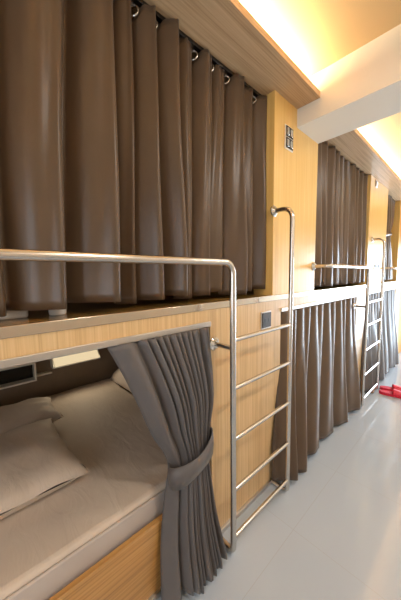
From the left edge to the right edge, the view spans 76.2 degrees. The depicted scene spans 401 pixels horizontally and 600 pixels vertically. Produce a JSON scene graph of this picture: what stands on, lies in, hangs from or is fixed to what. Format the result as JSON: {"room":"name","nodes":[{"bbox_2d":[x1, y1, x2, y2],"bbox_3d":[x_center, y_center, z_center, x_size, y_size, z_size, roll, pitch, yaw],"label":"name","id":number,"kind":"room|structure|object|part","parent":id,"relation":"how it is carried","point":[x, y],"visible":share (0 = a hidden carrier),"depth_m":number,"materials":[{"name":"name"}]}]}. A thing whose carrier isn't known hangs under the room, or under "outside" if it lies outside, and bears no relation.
{"room":"dormitory","nodes":[
{"label":"dormitory","id":0,"kind":"room"},
{"bbox_2d":[0,348,120,406],"bbox_3d":[-0.064,-0.219,3.175,7.400,2.570,0.100,-6,7,-42],"label":"wall","id":1,"kind":"structure","parent":0,"point":[65,378],"depth_m":2.16,"materials":[{"name":"brown wood"}]},
{"bbox_2d":[0,362,36,389],"bbox_3d":[-1.541,0.571,1.754,0.695,0.145,0.090,-6,7,-42],"label":"wall shelf","id":2,"kind":"object","parent":1,"relation":"attached to","point":[26,373],"visible":0.76,"depth_m":1.92,"materials":[{"name":"beige plastic"}]},
{"bbox_3d":[-1.565,0.568,1.779,0.671,0.121,0.020,-6,7,-42],"label":"panel","id":3,"kind":"part","parent":2,"relation":"part of","materials":[{"name":"black"}]},
{"bbox_2d":[36,370,51,376],"bbox_3d":[-1.257,0.590,2.047,0.115,0.012,0.045,-6,7,-42],"label":"ledge","id":4,"kind":"object","parent":1,"relation":"attached to","point":[50,371],"visible":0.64,"depth_m":2.04,"materials":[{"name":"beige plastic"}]},
{"bbox_2d":[50,349,99,368],"bbox_3d":[-1.058,0.493,2.178,0.370,0.084,0.109,-6,7,-42],"label":"reading lamp","id":5,"kind":"object","parent":1,"relation":"attached to","point":[68,360],"visible":0.71,"depth_m":2.14,"materials":[{"name":"beige plastic"}]},
{"bbox_2d":[131,0,260,97],"bbox_3d":[-0.725,-1.087,0.530,2.966,0.016,0.022,-6,7,-42],"label":"track","id":6,"kind":"object","parent":1,"relation":"attached to","point":[159,18],"visible":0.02,"depth_m":1.17,"materials":[{"name":"grey metal"}]},
{"bbox_2d":[0,0,266,316],"bbox_3d":[-0.352,-0.548,0.904,2.029,1.149,0.131,-6,7,-42],"label":"curtain","id":7,"kind":"object","parent":6,"relation":"hanging from","point":[114,139],"visible":0.98,"depth_m":0.95,"materials":[{"name":"brown fabric"}]},
{"bbox_2d":[131,0,319,108],"bbox_3d":[-1.029,-1.156,1.038,3.250,0.034,1.624,-6,7,-42],"label":"trim","id":8,"kind":"structure","parent":1,"relation":"attached to","point":[227,29],"depth_m":1.17,"materials":[{"name":"brown wood"}]},
{"bbox_2d":[297,24,400,143],"bbox_3d":[0.865,-1.242,1.603,0.315,0.260,3.340,-6,7,-42],"label":"beam","id":9,"kind":"structure","parent":1,"relation":"attached to","point":[362,88],"depth_m":1.44,"materials":[{"name":"beige paint"}]},
{"bbox_2d":[327,129,400,200],"bbox_3d":[1.821,-1.447,3.621,3.835,0.034,1.640,-6,7,-42],"label":"trim","id":10,"kind":"structure","parent":1,"relation":"attached to","point":[352,145],"depth_m":2.37,"materials":[{"name":"brown wood"}]},
{"bbox_2d":[157,352,400,599],"bbox_3d":[1.117,1.214,2.038,7.600,0.100,3.540,-6,7,-42],"label":"floor","id":11,"kind":"structure","parent":0,"point":[335,534],"depth_m":1.39,"materials":[{"name":"tile"}]},
{"bbox_2d":[0,205,294,552],"bbox_3d":[-0.587,0.436,0.575,3.000,1.777,0.134,-6,7,-42],"label":"ladder","id":12,"kind":"object","parent":11,"relation":"on","point":[6,254],"visible":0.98,"depth_m":1.20,"materials":[{"name":"silver metal"}]},
{"bbox_3d":[0.494,0.335,1.561,0.027,1.757,0.134,-6,7,-42],"label":"rail","id":13,"kind":"part","parent":12,"relation":"part of","materials":[{"name":"silver metal"}]},
{"bbox_2d":[0,90,317,599],"bbox_3d":[-0.928,0.048,1.316,3.550,2.420,1.490,-6,7,-42],"label":"bunk bed","id":14,"kind":"object","parent":11,"relation":"on","point":[132,570],"visible":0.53,"depth_m":1.35,"materials":[{"name":"brown wood"}]},
{"bbox_2d":[0,311,27,319],"bbox_3d":[-1.121,0.063,0.676,1.045,0.041,0.500,-6,7,-42],"label":"folded blanket","id":15,"kind":"object","parent":14,"relation":"on","point":[10,314],"visible":0.26,"depth_m":0.82,"materials":[{"name":"white fabric"}]},
{"bbox_2d":[48,309,65,314],"bbox_3d":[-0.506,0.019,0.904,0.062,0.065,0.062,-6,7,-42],"label":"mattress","id":16,"kind":"object","parent":14,"relation":"on","point":[51,312],"visible":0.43,"depth_m":0.88,"materials":[{"name":"white fabric"}]},
{"bbox_2d":[0,379,167,599],"bbox_3d":[-1.297,0.920,1.067,2.480,0.138,1.412,-6,7,-42],"label":"mattress","id":17,"kind":"object","parent":14,"relation":"on","point":[48,543],"visible":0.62,"depth_m":1.08,"materials":[{"name":"beige fabric"}]},
{"bbox_2d":[0,396,63,434],"bbox_3d":[-1.217,0.748,1.556,0.620,0.118,0.360,-6,7,-42],"label":"pillow","id":18,"kind":"object","parent":17,"relation":"on","point":[28,411],"visible":0.81,"depth_m":1.59,"materials":[{"name":"beige fabric"}]},
{"bbox_2d":[0,418,89,519],"bbox_3d":[-0.931,0.774,1.154,0.644,0.139,0.624,-6,7,-42],"label":"pillow","id":19,"kind":"object","parent":17,"relation":"on","point":[35,462],"visible":1,"depth_m":1.13,"materials":[{"name":"beige fabric"}]},
{"bbox_2d":[110,368,131,392],"bbox_3d":[-0.474,0.624,2.228,0.368,0.290,0.740,-6,7,-42],"label":"pillow","id":20,"kind":"object","parent":17,"relation":"on","point":[117,377],"visible":0.11,"depth_m":2.25,"materials":[{"name":"beige fabric"}]},
{"bbox_3d":[-0.841,1.166,0.508,2.425,0.323,0.022,-6,7,-42],"label":"panel","id":21,"kind":"part","parent":14,"relation":"part of","materials":[{"name":"brown wood"}]},
{"bbox_3d":[-0.856,0.204,0.416,2.425,0.024,0.038,-6,7,-42],"label":"opening trim","id":22,"kind":"part","parent":14,"relation":"part of","materials":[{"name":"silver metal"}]},
{"bbox_3d":[-0.612,0.706,0.681,3.065,1.198,0.022,-6,7,-42],"label":"panel","id":23,"kind":"part","parent":14,"relation":"part of","materials":[{"name":"brown wood"}]},
{"bbox_2d":[107,327,226,599],"bbox_3d":[-0.093,0.704,1.055,0.485,1.122,0.178,-6,7,-42],"label":"curtain","id":24,"kind":"object","parent":14,"relation":"hanging from","point":[169,378],"visible":1,"depth_m":1.07,"materials":[{"name":"grey fabric"}]},
{"bbox_2d":[261,310,270,329],"bbox_3d":[0.396,0.120,1.536,0.105,0.105,0.011,-6,7,-42],"label":"wall socket","id":25,"kind":"object","parent":14,"relation":"attached to","point":[265,316],"visible":1,"depth_m":1.53,"materials":[{"name":"grey plastic"}]},
{"bbox_3d":[0.603,-0.641,1.766,0.584,1.180,0.140,-6,7,-42],"label":"post","id":26,"kind":"part","parent":14,"relation":"part of","materials":[{"name":"brown wood"}]},
{"bbox_2d":[284,124,292,152],"bbox_3d":[0.551,-1.002,1.585,0.098,0.140,0.013,-6,7,-42],"label":"light switch","id":27,"kind":"object","parent":14,"relation":"attached to","point":[288,144],"visible":1,"depth_m":1.57,"materials":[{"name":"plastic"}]},
{"bbox_2d":[247,175,388,374],"bbox_3d":[0.969,-0.146,3.042,2.565,2.420,1.490,-6,7,-42],"label":"bunk bed","id":28,"kind":"object","parent":11,"relation":"on","point":[377,198],"visible":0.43,"depth_m":2.80,"materials":[{"name":"brown wood"}]},
{"bbox_2d":[272,297,360,480],"bbox_3d":[1.065,0.577,2.123,1.598,1.117,0.169,-6,7,-42],"label":"curtain","id":29,"kind":"object","parent":28,"relation":"hanging from","point":[325,387],"visible":0.93,"depth_m":1.97,"materials":[{"name":"brown fabric"}]},
{"bbox_3d":[1.063,0.007,2.162,1.500,0.024,0.038,-6,7,-42],"label":"opening trim","id":30,"kind":"part","parent":28,"relation":"part of","materials":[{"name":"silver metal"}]},
{"bbox_3d":[1.151,0.526,2.285,1.715,1.198,0.022,-6,7,-42],"label":"panel","id":31,"kind":"part","parent":28,"relation":"part of","materials":[{"name":"brown wood"}]},
{"bbox_3d":[2.071,-0.791,3.103,0.760,1.180,0.140,-6,7,-42],"label":"post","id":32,"kind":"part","parent":28,"relation":"part of","materials":[{"name":"brown wood"}]},
{"bbox_2d":[374,263,379,268],"bbox_3d":[2.114,-0.409,3.072,0.229,0.062,0.010,-6,7,-42],"label":"wall socket","id":33,"kind":"object","parent":28,"relation":"attached to","point":[376,265],"visible":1,"depth_m":3.07,"materials":[{"name":"beige plastic"}]},
{"bbox_2d":[384,267,400,269],"bbox_3d":[2.708,-0.435,3.531,0.900,0.060,0.134,-6,7,-42],"label":"guard rail","id":34,"kind":"object","parent":28,"relation":"attached to","point":[385,267],"visible":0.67,"depth_m":3.25,"materials":[{"name":"silver metal"}]},
{"bbox_3d":[2.714,-0.436,3.536,0.884,0.029,0.134,-6,7,-42],"label":"rail","id":35,"kind":"part","parent":34,"relation":"part of","materials":[{"name":"silver metal"}]},
{"bbox_2d":[311,237,385,406],"bbox_3d":[1.450,0.228,2.429,1.551,1.777,0.134,-6,7,-42],"label":"ladder","id":36,"kind":"object","parent":11,"relation":"on","point":[314,265],"visible":0.86,"depth_m":2.58,"materials":[{"name":"silver metal"}]},
{"bbox_3d":[1.253,0.416,2.264,0.974,1.438,0.134,-6,7,-42],"label":"guard rail","id":37,"kind":"part","parent":36,"relation":"part of","materials":[{"name":"silver metal"}]},
{"bbox_3d":[1.997,0.181,2.929,0.027,1.757,0.134,-6,7,-42],"label":"rail","id":38,"kind":"part","parent":36,"relation":"part of","materials":[{"name":"silver metal"}]},
{"bbox_2d":[347,200,400,393],"bbox_3d":[1.889,-0.240,3.880,1.630,2.420,1.490,-6,7,-42],"label":"bunk bed","id":39,"kind":"object","parent":11,"relation":"on","point":[391,284],"visible":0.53,"depth_m":3.79,"materials":[{"name":"brown wood"}]},
{"bbox_3d":[2.384,0.399,3.408,1.630,1.198,0.022,-6,7,-42],"label":"panel","id":40,"kind":"part","parent":39,"relation":"part of","materials":[{"name":"brown wood"}]},
{"bbox_2d":[361,289,398,391],"bbox_3d":[2.389,0.438,3.344,1.548,1.112,0.156,-6,7,-42],"label":"curtain","id":41,"kind":"object","parent":39,"relation":"hanging from","point":[389,357],"visible":0.8,"depth_m":3.24,"materials":[{"name":"fabric"}]},
{"bbox_3d":[2.398,-0.129,3.377,1.490,0.024,0.038,-6,7,-42],"label":"opening trim","id":42,"kind":"part","parent":39,"relation":"part of","materials":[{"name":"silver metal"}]},
{"bbox_3d":[2.912,-0.878,3.868,0.040,1.180,0.140,-6,7,-42],"label":"post","id":43,"kind":"part","parent":39,"relation":"part of","materials":[{"name":"brown wood"}]},
{"bbox_3d":[2.606,-1.428,3.562,0.740,0.016,0.022,-6,7,-42],"label":"track","id":44,"kind":"object","parent":39,"relation":"attached to","visible":0},
{"bbox_2d":[384,195,394,279],"bbox_3d":[2.627,-0.855,3.574,0.682,1.141,0.102,-6,7,-42],"label":"curtain","id":45,"kind":"object","parent":44,"relation":"hanging from","point":[391,202],"visible":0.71,"depth_m":3.49,"materials":[{"name":"brown fabric"}]},
{"bbox_2d":[379,389,400,398],"bbox_3d":[2.150,1.029,2.856,0.260,0.078,0.106,3,7,36],"label":"slipper","id":46,"kind":"object","parent":11,"relation":"on","point":[395,393],"visible":1,"depth_m":2.84,"materials":[{"name":"red rubber"}]},
{"bbox_2d":[380,384,400,390],"bbox_3d":[2.237,1.016,2.968,0.260,0.078,0.106,3,6,32],"label":"slipper","id":47,"kind":"object","parent":11,"relation":"on","point":[396,387],"visible":0.7,"depth_m":2.96,"materials":[{"name":"red rubber"}]},
{"bbox_2d":[239,0,400,178],"bbox_3d":[1.077,-1.443,1.782,7.600,0.100,3.540,-6,7,-42],"label":"ceiling","id":48,"kind":"structure","parent":0,"point":[315,34],"depth_m":1.27,"materials":[{"name":"white paint"}]},
{"bbox_2d":[384,218,400,353],"bbox_3d":[2.846,-0.415,4.760,0.950,2.570,1.476,-6,7,-42],"label":"wall","id":49,"kind":"structure","parent":0,"point":[398,289],"depth_m":4.06,"materials":[{"name":"white paint"}]},
{"bbox_3d":[1.286,-1.293,2.360,1.320,0.016,0.022,-6,7,-42],"label":"track","id":50,"kind":"object","parent":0,"visible":0},
{"bbox_2d":[314,141,367,286],"bbox_3d":[1.321,-0.717,2.389,1.318,1.150,0.104,-6,7,-42],"label":"curtain","id":51,"kind":"object","parent":50,"relation":"hanging from","point":[341,204],"visible":0.92,"depth_m":2.28,"materials":[{"name":"brown fabric"}]}
]}

